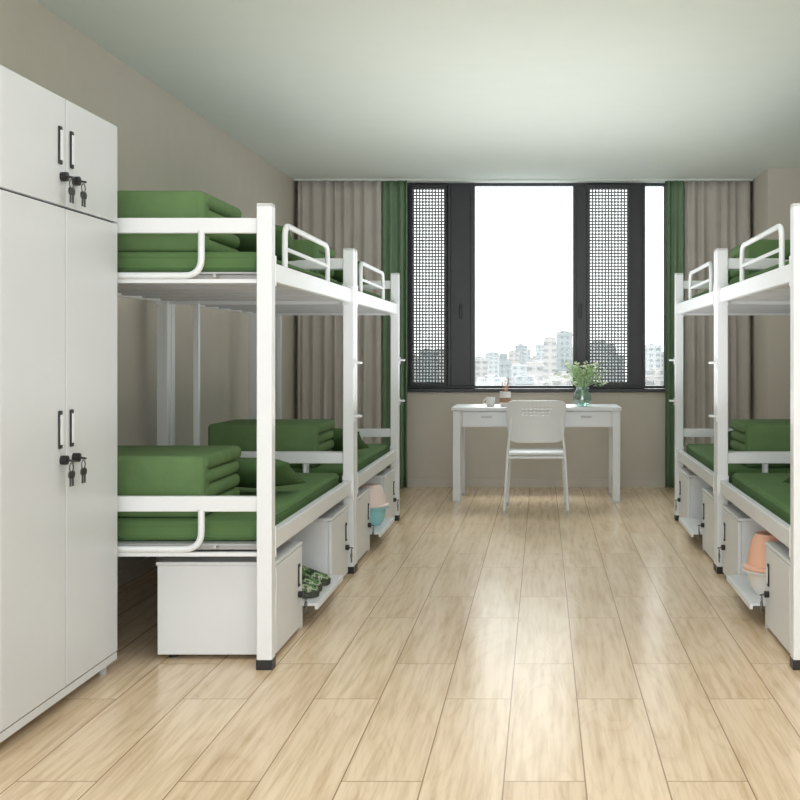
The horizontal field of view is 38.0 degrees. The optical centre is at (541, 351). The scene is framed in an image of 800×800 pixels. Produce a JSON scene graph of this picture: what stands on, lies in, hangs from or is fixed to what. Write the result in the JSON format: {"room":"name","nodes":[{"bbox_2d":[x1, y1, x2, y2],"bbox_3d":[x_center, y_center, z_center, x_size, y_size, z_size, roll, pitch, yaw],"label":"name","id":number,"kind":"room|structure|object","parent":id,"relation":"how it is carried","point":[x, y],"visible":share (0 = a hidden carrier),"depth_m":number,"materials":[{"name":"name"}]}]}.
{"room":"dormitory","nodes":[
{"label":"dormitory","id":0,"kind":"room"},
{"bbox_2d":[0,0,296,572],"bbox_3d":[-2.325,-0.160,4.665,0.150,2.800,11.730,0,0,0],"label":"wall","id":1,"kind":"structure","parent":0,"point":[163,144],"depth_m":6.76,"materials":[{"name":"paint"}]},
{"bbox_2d":[117,556,156,586],"bbox_3d":[-2.244,1.205,4.659,0.012,0.070,11.718,0,0,0],"label":"baseboard","id":2,"kind":"structure","parent":1,"relation":"attached to","point":[144,565],"depth_m":6.32,"materials":[{"name":"paint"}]},
{"bbox_2d":[0,487,799,799],"bbox_3d":[0.000,1.300,4.775,4.800,0.120,11.950,0,0,0],"label":"floor","id":3,"kind":"structure","parent":0,"point":[535,649],"depth_m":4.29,"materials":[{"name":"brown wood"}]},
{"bbox_2d":[0,65,116,742],"bbox_3d":[-1.920,0.180,3.965,0.641,2.120,0.970,0,0,0],"label":"locker","id":4,"kind":"object","parent":3,"relation":"on","point":[58,158],"visible":1,"depth_m":3.88,"materials":[{"name":"white metal"}]},
{"bbox_2d":[156,541,307,657],"bbox_3d":[-1.292,1.042,4.870,0.526,0.395,0.508,0,0,0],"label":"storage cabinet","id":5,"kind":"object","parent":3,"relation":"on","point":[207,605],"visible":0.91,"depth_m":4.62,"materials":[{"name":"white metal"}]},
{"bbox_2d":[113,203,362,669],"bbox_3d":[-1.582,0.330,5.470,1.148,1.820,2.004,0,0,0],"label":"bunk bed","id":6,"kind":"object","parent":3,"relation":"on","point":[272,284],"visible":0.58,"depth_m":4.51,"materials":[{"name":"white metal"}]},
{"bbox_2d":[117,473,338,540],"bbox_3d":[-1.603,0.712,5.470,0.959,0.085,1.829,0,0,0],"label":"mattress","id":7,"kind":"object","parent":6,"relation":"on","point":[289,499],"visible":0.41,"depth_m":4.57,"materials":[{"name":"green fabric"}]},
{"bbox_2d":[117,445,240,517],"bbox_3d":[-1.678,0.543,4.900,0.649,0.252,0.578,0,0,0],"label":"quilt","id":8,"kind":"object","parent":7,"relation":"on","point":[174,470],"visible":0.4,"depth_m":4.61,"materials":[{"name":"green fabric"}]},
{"bbox_2d":[235,457,305,487],"bbox_3d":[-1.420,0.564,5.370,0.560,0.167,0.315,0,0,3],"label":"pillow","id":9,"kind":"object","parent":7,"relation":"on","point":[247,471],"visible":0.29,"depth_m":5.27,"materials":[{"name":"green fabric"}]},
{"bbox_2d":[117,252,338,283],"bbox_3d":[-1.603,-0.358,5.470,0.959,0.085,1.829,0,0,0],"label":"mattress","id":10,"kind":"object","parent":6,"relation":"on","point":[126,261],"visible":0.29,"depth_m":4.56,"materials":[{"name":"green fabric"}]},
{"bbox_2d":[117,191,240,251],"bbox_3d":[-1.678,-0.527,4.900,0.649,0.252,0.578,0,0,0],"label":"quilt","id":11,"kind":"object","parent":10,"relation":"on","point":[130,204],"visible":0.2,"depth_m":4.61,"materials":[{"name":"green fabric"}]},
{"bbox_2d":[235,225,305,260],"bbox_3d":[-1.420,-0.506,5.370,0.560,0.167,0.315,0,0,3],"label":"pillow","id":12,"kind":"object","parent":10,"relation":"on","point":[248,242],"visible":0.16,"depth_m":5.29,"materials":[{"name":"green fabric"}]},
{"bbox_2d":[171,249,404,570],"bbox_3d":[-1.582,0.330,7.485,1.148,1.820,2.004,0,0,0],"label":"bunk bed","id":13,"kind":"object","parent":3,"relation":"on","point":[365,304],"visible":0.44,"depth_m":8.42,"materials":[{"name":"white metal"}]},
{"bbox_2d":[291,444,387,482],"bbox_3d":[-1.603,0.712,7.485,0.959,0.085,1.829,0,0,0],"label":"mattress","id":14,"kind":"object","parent":13,"relation":"on","point":[365,456],"visible":0.26,"depth_m":7.21,"materials":[{"name":"green fabric"}]},
{"bbox_2d":[208,419,334,466],"bbox_3d":[-1.618,0.543,6.915,0.649,0.252,0.578,0,0,0],"label":"quilt","id":15,"kind":"object","parent":14,"relation":"on","point":[290,434],"visible":0.53,"depth_m":6.63,"materials":[{"name":"green fabric"}]},
{"bbox_2d":[331,428,368,450],"bbox_3d":[-1.420,0.564,7.385,0.560,0.167,0.315,0,0,3],"label":"pillow","id":16,"kind":"object","parent":14,"relation":"on","point":[337,438],"visible":0.2,"depth_m":7.30,"materials":[{"name":"green fabric"}]},
{"bbox_2d":[338,282,387,299],"bbox_3d":[-1.603,-0.358,7.485,0.959,0.085,1.829,0,0,0],"label":"mattress","id":17,"kind":"object","parent":13,"relation":"on","point":[340,283],"visible":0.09,"depth_m":7.56,"materials":[{"name":"green fabric"}]},
{"bbox_2d":[293,240,334,278],"bbox_3d":[-1.618,-0.527,6.915,0.649,0.252,0.578,0,0,0],"label":"quilt","id":18,"kind":"object","parent":17,"relation":"on","point":[309,248],"visible":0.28,"depth_m":6.63,"materials":[{"name":"green fabric"}]},
{"bbox_2d":[332,261,368,284],"bbox_3d":[-1.420,-0.506,7.385,0.560,0.167,0.315,0,0,3],"label":"pillow","id":19,"kind":"object","parent":17,"relation":"on","point":[338,274],"visible":0.09,"depth_m":7.32,"materials":[{"name":"green fabric"}]},
{"bbox_2d":[287,505,352,576],"bbox_3d":[-1.292,1.042,6.080,0.526,0.395,0.508,0,0,0],"label":"storage cabinet","id":20,"kind":"object","parent":3,"relation":"on","point":[325,547],"visible":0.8,"depth_m":5.83,"materials":[{"name":"white metal"}]},
{"bbox_2d":[299,575,342,627],"bbox_3d":[-1.248,1.184,5.475,0.485,0.112,0.660,0,0,0],"label":"shelf","id":21,"kind":"object","parent":3,"relation":"on","point":[327,590],"visible":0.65,"depth_m":5.36,"materials":[{"name":"white metal"}]},
{"bbox_2d":[302,581,319,597],"bbox_3d":[-1.161,1.074,5.271,0.276,0.099,0.092,0,0,-8],"label":"shoe","id":22,"kind":"object","parent":21,"relation":"on","point":[311,590],"visible":0.09,"depth_m":5.25,"materials":[{"name":"green fabric"}]},
{"bbox_2d":[302,574,322,590],"bbox_3d":[-1.171,1.074,5.410,0.276,0.099,0.092,0,0,4],"label":"shoe","id":23,"kind":"object","parent":21,"relation":"on","point":[305,578],"visible":0.2,"depth_m":5.38,"materials":[{"name":"green fabric"}]},
{"bbox_2d":[302,565,330,584],"bbox_3d":[-1.161,1.074,5.550,0.276,0.099,0.092,0,0,-3],"label":"shoe","id":24,"kind":"object","parent":21,"relation":"on","point":[324,578],"visible":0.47,"depth_m":5.52,"materials":[{"name":"green fabric"}]},
{"bbox_2d":[336,488,374,560],"bbox_3d":[-1.292,1.042,6.885,0.526,0.395,0.508,0,0,0],"label":"storage cabinet","id":25,"kind":"object","parent":3,"relation":"on","point":[364,525],"visible":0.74,"depth_m":6.88,"materials":[{"name":"white metal"}]},
{"bbox_2d":[368,517,394,549],"bbox_3d":[-1.248,1.184,7.490,0.485,0.112,0.660,0,0,0],"label":"shelf","id":26,"kind":"object","parent":25,"relation":"attached to","point":[380,529],"visible":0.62,"depth_m":7.41,"materials":[{"name":"white metal"}]},
{"bbox_2d":[370,506,389,525],"bbox_3d":[-1.135,1.067,7.505,0.272,0.120,0.272,0,0,0],"label":"basin","id":27,"kind":"object","parent":26,"relation":"on","point":[377,515],"visible":0.37,"depth_m":7.42,"materials":[{"name":"blue plastic"}]},
{"bbox_2d":[359,483,389,507],"bbox_3d":[-1.135,0.936,7.505,0.272,0.140,0.272,0,0,0],"label":"basin","id":28,"kind":"object","parent":27,"relation":"on","point":[377,495],"visible":0.52,"depth_m":7.43,"materials":[{"name":"plastic"}]},
{"bbox_2d":[366,468,398,517],"bbox_3d":[-1.292,1.042,8.095,0.526,0.395,0.508,0,0,0],"label":"storage cabinet","id":29,"kind":"object","parent":3,"relation":"on","point":[386,477],"visible":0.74,"depth_m":8.05,"materials":[{"name":"white metal"}]},
{"bbox_2d":[451,404,621,502],"bbox_3d":[-0.045,0.848,9.720,1.400,0.785,0.600,0,0,0],"label":"desk","id":30,"kind":"object","parent":3,"relation":"on","point":[464,415],"visible":0.72,"depth_m":9.44,"materials":[{"name":"white wood"}]},
{"bbox_2d":[483,397,494,405],"bbox_3d":[-0.438,0.417,9.605,0.092,0.075,0.074,0,0,32],"label":"mug","id":31,"kind":"object","parent":30,"relation":"on","point":[490,401],"visible":1,"depth_m":9.57,"materials":[{"name":"white ceramic"}]},
{"bbox_2d":[500,378,510,405],"bbox_3d":[-0.310,0.337,9.660,0.095,0.235,0.095,0,0,0],"label":"pen holder","id":32,"kind":"object","parent":30,"relation":"on","point":[505,397],"visible":0.84,"depth_m":9.62,"materials":[{"name":"white plastic"}]},
{"bbox_2d":[553,360,608,402],"bbox_3d":[0.322,0.260,9.658,0.472,0.389,0.401,0,0,0],"label":"flowers","id":33,"kind":"object","parent":30,"relation":"on","point":[578,375],"visible":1,"depth_m":9.64,"materials":[{"name":"green plant"}]},
{"bbox_2d":[503,400,569,512],"bbox_3d":[-0.045,0.807,9.075,0.517,0.867,0.498,0,0,0],"label":"chair","id":34,"kind":"object","parent":3,"relation":"on","point":[522,428],"visible":1,"depth_m":8.88,"materials":[{"name":"plastic"}]},
{"bbox_2d":[675,468,712,517],"bbox_3d":[1.219,1.042,8.095,0.526,0.395,0.508,0,0,0],"label":"storage cabinet","id":35,"kind":"object","parent":3,"relation":"on","point":[691,485],"visible":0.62,"depth_m":7.85,"materials":[{"name":"white metal"}]},
{"bbox_2d":[697,488,733,560],"bbox_3d":[1.219,1.042,6.885,0.526,0.395,0.508,0,0,0],"label":"storage cabinet","id":36,"kind":"object","parent":3,"relation":"on","point":[707,525],"visible":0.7,"depth_m":6.91,"materials":[{"name":"white metal"}]},
{"bbox_2d":[679,517,703,549],"bbox_3d":[1.175,1.184,7.490,0.485,0.112,0.660,0,0,0],"label":"shelf","id":37,"kind":"object","parent":36,"relation":"attached to","point":[690,524],"visible":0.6,"depth_m":7.51,"materials":[{"name":"white metal"}]},
{"bbox_2d":[669,249,789,569],"bbox_3d":[1.509,0.330,7.485,1.148,1.820,2.004,0,0,0],"label":"bunk bed","id":38,"kind":"object","parent":3,"relation":"on","point":[705,304],"visible":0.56,"depth_m":8.16,"materials":[{"name":"white metal"}]},
{"bbox_2d":[686,282,732,299],"bbox_3d":[1.530,-0.358,7.485,0.959,0.085,1.829,0,0,0],"label":"mattress","id":39,"kind":"object","parent":38,"relation":"on","point":[729,283],"visible":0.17,"depth_m":7.61,"materials":[{"name":"green fabric"}]},
{"bbox_2d":[728,270,732,282],"bbox_3d":[1.440,-0.506,7.385,0.560,0.167,0.315,0,0,-3],"label":"pillow","id":40,"kind":"object","parent":39,"relation":"on","point":[729,275],"visible":0.02,"depth_m":7.36,"materials":[{"name":"green fabric"}]},
{"bbox_2d":[730,240,789,281],"bbox_3d":[1.499,-0.527,6.915,0.647,0.252,0.578,0,0,0],"label":"quilt","id":41,"kind":"object","parent":39,"relation":"on","point":[758,248],"visible":0.34,"depth_m":6.63,"materials":[{"name":"green fabric"}]},
{"bbox_2d":[686,444,789,482],"bbox_3d":[1.530,0.712,7.485,0.959,0.085,1.829,0,0,0],"label":"mattress","id":42,"kind":"object","parent":38,"relation":"on","point":[703,453],"visible":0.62,"depth_m":7.18,"materials":[{"name":"green fabric"}]},
{"bbox_2d":[728,431,732,449],"bbox_3d":[1.440,0.564,7.385,0.560,0.167,0.315,0,0,-3],"label":"pillow","id":43,"kind":"object","parent":42,"relation":"on","point":[730,438],"visible":0.06,"depth_m":7.30,"materials":[{"name":"green fabric"}]},
{"bbox_2d":[730,419,789,466],"bbox_3d":[1.499,0.543,6.915,0.647,0.252,0.578,0,0,0],"label":"quilt","id":44,"kind":"object","parent":42,"relation":"on","point":[747,434],"visible":0.66,"depth_m":6.63,"materials":[{"name":"green fabric"}]},
{"bbox_2d":[718,505,765,574],"bbox_3d":[1.219,1.042,6.080,0.526,0.395,0.508,0,0,0],"label":"storage cabinet","id":45,"kind":"object","parent":3,"relation":"on","point":[739,529],"visible":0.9,"depth_m":5.93,"materials":[{"name":"white metal"}]},
{"bbox_2d":[726,575,767,627],"bbox_3d":[1.175,1.184,5.475,0.485,0.112,0.660,0,0,0],"label":"shelf","id":46,"kind":"object","parent":3,"relation":"on","point":[740,584],"visible":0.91,"depth_m":5.42,"materials":[{"name":"white metal"}]},
{"bbox_2d":[742,568,765,595],"bbox_3d":[1.075,1.069,5.360,0.272,0.115,0.272,0,0,0],"label":"basin","id":47,"kind":"object","parent":46,"relation":"on","point":[757,580],"visible":0.36,"depth_m":5.29,"materials":[{"name":"white plastic"}]},
{"bbox_2d":[742,530,778,572],"bbox_3d":[1.075,0.928,5.360,0.272,0.165,0.272,0,0,0],"label":"basin","id":48,"kind":"object","parent":47,"relation":"on","point":[756,560],"visible":0.44,"depth_m":5.29,"materials":[{"name":"pink plastic"}]},
{"bbox_2d":[708,203,799,669],"bbox_3d":[1.509,0.330,5.470,1.148,1.820,2.004,0,0,0],"label":"bunk bed","id":49,"kind":"object","parent":3,"relation":"on","point":[781,285],"visible":0.91,"depth_m":5.41,"materials":[{"name":"white metal"}]},
{"bbox_2d":[732,260,788,283],"bbox_3d":[1.530,-0.358,5.470,0.959,0.085,1.829,0,0,0],"label":"mattress","id":50,"kind":"object","parent":49,"relation":"on","point":[786,262],"visible":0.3,"depth_m":5.52,"materials":[{"name":"green fabric"}]},
{"bbox_2d":[732,473,789,524],"bbox_3d":[1.530,0.712,5.470,0.959,0.085,1.829,0,0,0],"label":"mattress","id":51,"kind":"object","parent":49,"relation":"on","point":[769,490],"visible":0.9,"depth_m":5.69,"materials":[{"name":"green fabric"}]},
{"bbox_2d":[760,541,789,652],"bbox_3d":[1.219,1.042,4.870,0.526,0.395,0.508,0,0,0],"label":"storage cabinet","id":52,"kind":"object","parent":3,"relation":"on","point":[777,593],"visible":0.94,"depth_m":4.86,"materials":[{"name":"white metal"}]},
{"bbox_2d":[35,0,799,182],"bbox_3d":[0.000,-1.620,4.775,4.800,0.120,11.950,0,0,0],"label":"ceiling","id":53,"kind":"structure","parent":0,"point":[316,89],"depth_m":6.54,"materials":[{"name":"paint"}]},
{"bbox_2d":[297,182,750,478],"bbox_3d":[0.000,-0.160,10.640,4.800,2.800,0.220,0,0,0],"label":"wall","id":54,"kind":"structure","parent":0,"point":[429,414],"depth_m":10.53,"materials":[{"name":"paint"}]},
{"bbox_2d":[293,179,752,180],"bbox_3d":[-0.170,-1.552,10.350,4.140,0.015,0.040,0,0,0],"label":"trim","id":55,"kind":"structure","parent":54,"relation":"attached to","point":[293,179],"depth_m":10.33,"materials":[{"name":"paint"}]},
{"bbox_2d":[298,181,380,443],"bbox_3d":[-1.827,-0.160,10.351,0.754,2.769,0.081,0,0,0],"label":"curtain","id":56,"kind":"object","parent":55,"relation":"hanging from","point":[341,214],"visible":0.57,"depth_m":10.35,"materials":[{"name":"beige fabric"}]},
{"bbox_2d":[383,181,406,487],"bbox_3d":[-1.326,-0.160,10.354,0.222,2.769,0.081,0,0,0],"label":"curtain","id":57,"kind":"object","parent":55,"relation":"hanging from","point":[394,192],"visible":0.74,"depth_m":10.35,"materials":[{"name":"green fabric"}]},
{"bbox_2d":[665,181,683,487],"bbox_3d":[1.196,-0.160,10.353,0.169,2.769,0.070,0,0,0],"label":"curtain","id":58,"kind":"object","parent":55,"relation":"hanging from","point":[674,190],"visible":0.73,"depth_m":10.35,"materials":[{"name":"fabric"}]},
{"bbox_2d":[685,181,749,467],"bbox_3d":[1.586,-0.160,10.351,0.589,2.769,0.089,0,0,0],"label":"curtain","id":59,"kind":"object","parent":55,"relation":"hanging from","point":[717,213],"visible":0.57,"depth_m":10.35,"materials":[{"name":"beige fabric"}]},
{"bbox_2d":[407,183,664,387],"bbox_3d":[-0.055,-0.613,10.602,2.460,1.895,0.115,0,0,0],"label":"window","id":60,"kind":"structure","parent":54,"relation":"in","point":[459,198],"depth_m":10.59,"materials":[{"name":"metal"}]},
{"bbox_2d":[407,479,664,486],"bbox_3d":[-0.168,1.205,10.524,4.165,0.070,0.012,0,0,0],"label":"baseboard","id":61,"kind":"structure","parent":54,"relation":"attached to","point":[410,482],"depth_m":10.52,"materials":[{"name":"paint"}]},
{"bbox_2d":[407,388,664,391],"bbox_3d":[-0.055,0.352,10.565,2.520,0.035,0.130,0,0,0],"label":"window sill","id":62,"kind":"structure","parent":54,"relation":"attached to","point":[408,389],"depth_m":10.50,"materials":[{"name":"metal"}]},
{"bbox_2d":[751,168,799,418],"bbox_3d":[2.083,-0.160,10.125,0.335,2.800,0.810,0,0,0],"label":"wall column","id":63,"kind":"structure","parent":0,"point":[773,192],"depth_m":9.72,"materials":[{"name":"paint"}]},
{"label":"outside","id":64,"kind":"structure","parent":0,"visible":0},
{"bbox_3d":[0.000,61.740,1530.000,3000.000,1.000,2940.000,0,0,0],"label":"ground","id":65,"kind":"structure","parent":64,"visible":0},
{"bbox_2d":[418,348,437,381],"bbox_3d":[-69.573,29.522,700.000,10.565,63.437,18.800,0,0,0],"label":"building","id":66,"kind":"structure","parent":65,"relation":"on","point":[424,348],"depth_m":690.93,"materials":[{"name":"white concrete"}]},
{"bbox_2d":[437,361,443,381],"bbox_3d":[-68.352,32.991,800.000,9.170,56.497,18.800,0,0,0],"label":"building","id":67,"kind":"structure","parent":65,"relation":"on","point":[437,361],"depth_m":791.00,"materials":[{"name":"white concrete"}]},
{"bbox_2d":[437,348,443,358],"bbox_3d":[-86.400,28.879,985.000,7.433,64.722,12.800,0,0,0],"label":"building","id":68,"kind":"structure","parent":65,"relation":"on","point":[439,348],"depth_m":978.90,"materials":[{"name":"grey concrete"}]},
{"bbox_2d":[475,357,488,382],"bbox_3d":[-41.848,32.294,800.000,9.170,57.892,18.800,0,0,0],"label":"building","id":69,"kind":"structure","parent":65,"relation":"on","point":[481,363],"depth_m":791.00,"materials":[{"name":"white concrete"}]},
{"bbox_2d":[475,375,506,384],"bbox_3d":[-16.290,34.378,370.000,9.510,53.724,18.800,0,0,0],"label":"building","id":70,"kind":"structure","parent":65,"relation":"on","point":[488,379],"depth_m":361.00,"materials":[{"name":"white concrete"}]},
{"bbox_2d":[488,351,499,376],"bbox_3d":[-37.663,30.228,900.000,8.647,62.025,18.800,0,0,0],"label":"building","id":71,"kind":"structure","parent":65,"relation":"on","point":[493,356],"depth_m":891.09,"materials":[{"name":"white concrete"}]},
{"bbox_2d":[499,353,507,360],"bbox_3d":[-34.400,31.063,1030.000,7.178,60.354,12.800,0,0,0],"label":"building","id":72,"kind":"structure","parent":65,"relation":"on","point":[503,356],"depth_m":1023.88,"materials":[{"name":"white concrete"}]},
{"bbox_2d":[499,360,511,384],"bbox_3d":[-23.867,33.203,750.000,7.993,56.074,18.800,0,0,0],"label":"building","id":73,"kind":"structure","parent":65,"relation":"on","point":[504,366],"depth_m":741.08,"materials":[{"name":"white concrete"}]},
{"bbox_2d":[508,350,519,384],"bbox_3d":[-24.000,29.774,985.000,9.590,62.933,12.800,0,0,0],"label":"building","id":74,"kind":"structure","parent":65,"relation":"on","point":[513,355],"depth_m":978.90,"materials":[{"name":"white concrete"}]},
{"bbox_2d":[511,364,526,384],"bbox_3d":[-12.432,33.755,620.000,8.368,54.970,18.800,0,0,0],"label":"building","id":75,"kind":"structure","parent":65,"relation":"on","point":[518,369],"depth_m":610.94,"materials":[{"name":"white concrete"}]},
{"bbox_2d":[515,344,527,364],"bbox_3d":[-23.500,25.953,1310.000,14.825,70.573,20.800,0,0,0],"label":"building","id":76,"kind":"structure","parent":65,"relation":"on","point":[520,347],"depth_m":1300.01,"materials":[{"name":"white concrete"}]},
{"bbox_2d":[514,374,534,384],"bbox_3d":[-5.928,34.491,400.000,7.077,53.498,18.800,0,0,0],"label":"building","id":77,"kind":"structure","parent":65,"relation":"on","point":[523,379],"depth_m":391.00,"materials":[{"name":"white concrete"}]},
{"bbox_2d":[523,348,530,373],"bbox_3d":[-13.600,29.003,1030.000,6.928,64.475,12.800,0,0,0],"label":"building","id":78,"kind":"structure","parent":65,"relation":"on","point":[526,352],"depth_m":1023.88,"materials":[{"name":"white concrete"}]},
{"bbox_2d":[526,360,543,384],"bbox_3d":[-3.051,32.451,500.000,7.775,57.578,18.800,0,0,0],"label":"building","id":79,"kind":"structure","parent":65,"relation":"on","point":[535,368],"depth_m":491.02,"materials":[{"name":"white concrete"}]},
{"bbox_2d":[535,352,543,384],"bbox_3d":[-0.785,30.620,900.000,8.646,61.240,18.800,0,0,0],"label":"building","id":80,"kind":"structure","parent":65,"relation":"on","point":[539,356],"depth_m":891.09,"materials":[{"name":"white concrete"}]},
{"bbox_2d":[535,342,556,372],"bbox_3d":[7.500,25.256,1150.000,28.554,71.968,20.800,0,0,0],"label":"building","id":81,"kind":"structure","parent":65,"relation":"on","point":[539,347],"depth_m":1139.99,"materials":[{"name":"white concrete"}]},
{"bbox_2d":[543,337,556,384],"bbox_3d":[4.882,25.982,700.000,8.123,70.516,18.800,0,0,0],"label":"building","id":82,"kind":"structure","parent":65,"relation":"on","point":[549,343],"depth_m":690.93,"materials":[{"name":"white concrete"}]},
{"bbox_2d":[551,372,572,384],"bbox_3d":[7.873,34.227,420.000,9.222,54.026,18.800,0,0,0],"label":"building","id":83,"kind":"structure","parent":65,"relation":"on","point":[556,380],"depth_m":410.97,"materials":[{"name":"white concrete"}]},
{"bbox_2d":[556,330,572,373],"bbox_3d":[14.320,23.778,730.000,10.347,74.924,18.800,0,0,0],"label":"building","id":84,"kind":"structure","parent":65,"relation":"on","point":[564,339],"depth_m":720.92,"materials":[{"name":"grey concrete"}]},
{"bbox_2d":[591,344,606,381],"bbox_3d":[39.756,27.342,800.000,10.565,67.796,18.800,0,0,0],"label":"building","id":85,"kind":"structure","parent":65,"relation":"on","point":[591,344],"depth_m":791.00,"materials":[{"name":"grey concrete"}]},
{"bbox_2d":[606,354,625,381],"bbox_3d":[41.935,31.017,650.000,9.867,60.447,18.800,0,0,0],"label":"building","id":86,"kind":"structure","parent":65,"relation":"on","point":[612,354],"depth_m":641.04,"materials":[{"name":"white concrete"}]},
{"bbox_2d":[645,344,661,369],"bbox_3d":[67.742,28.057,700.000,9.344,66.366,18.800,0,0,0],"label":"building","id":87,"kind":"structure","parent":65,"relation":"on","point":[653,353],"depth_m":690.93,"materials":[{"name":"white concrete"}]},
{"bbox_2d":[645,368,662,384],"bbox_3d":[41.377,33.549,420.000,8.123,55.381,18.800,0,0,0],"label":"building","id":88,"kind":"structure","parent":65,"relation":"on","point":[653,376],"depth_m":410.97,"materials":[{"name":"white concrete"}]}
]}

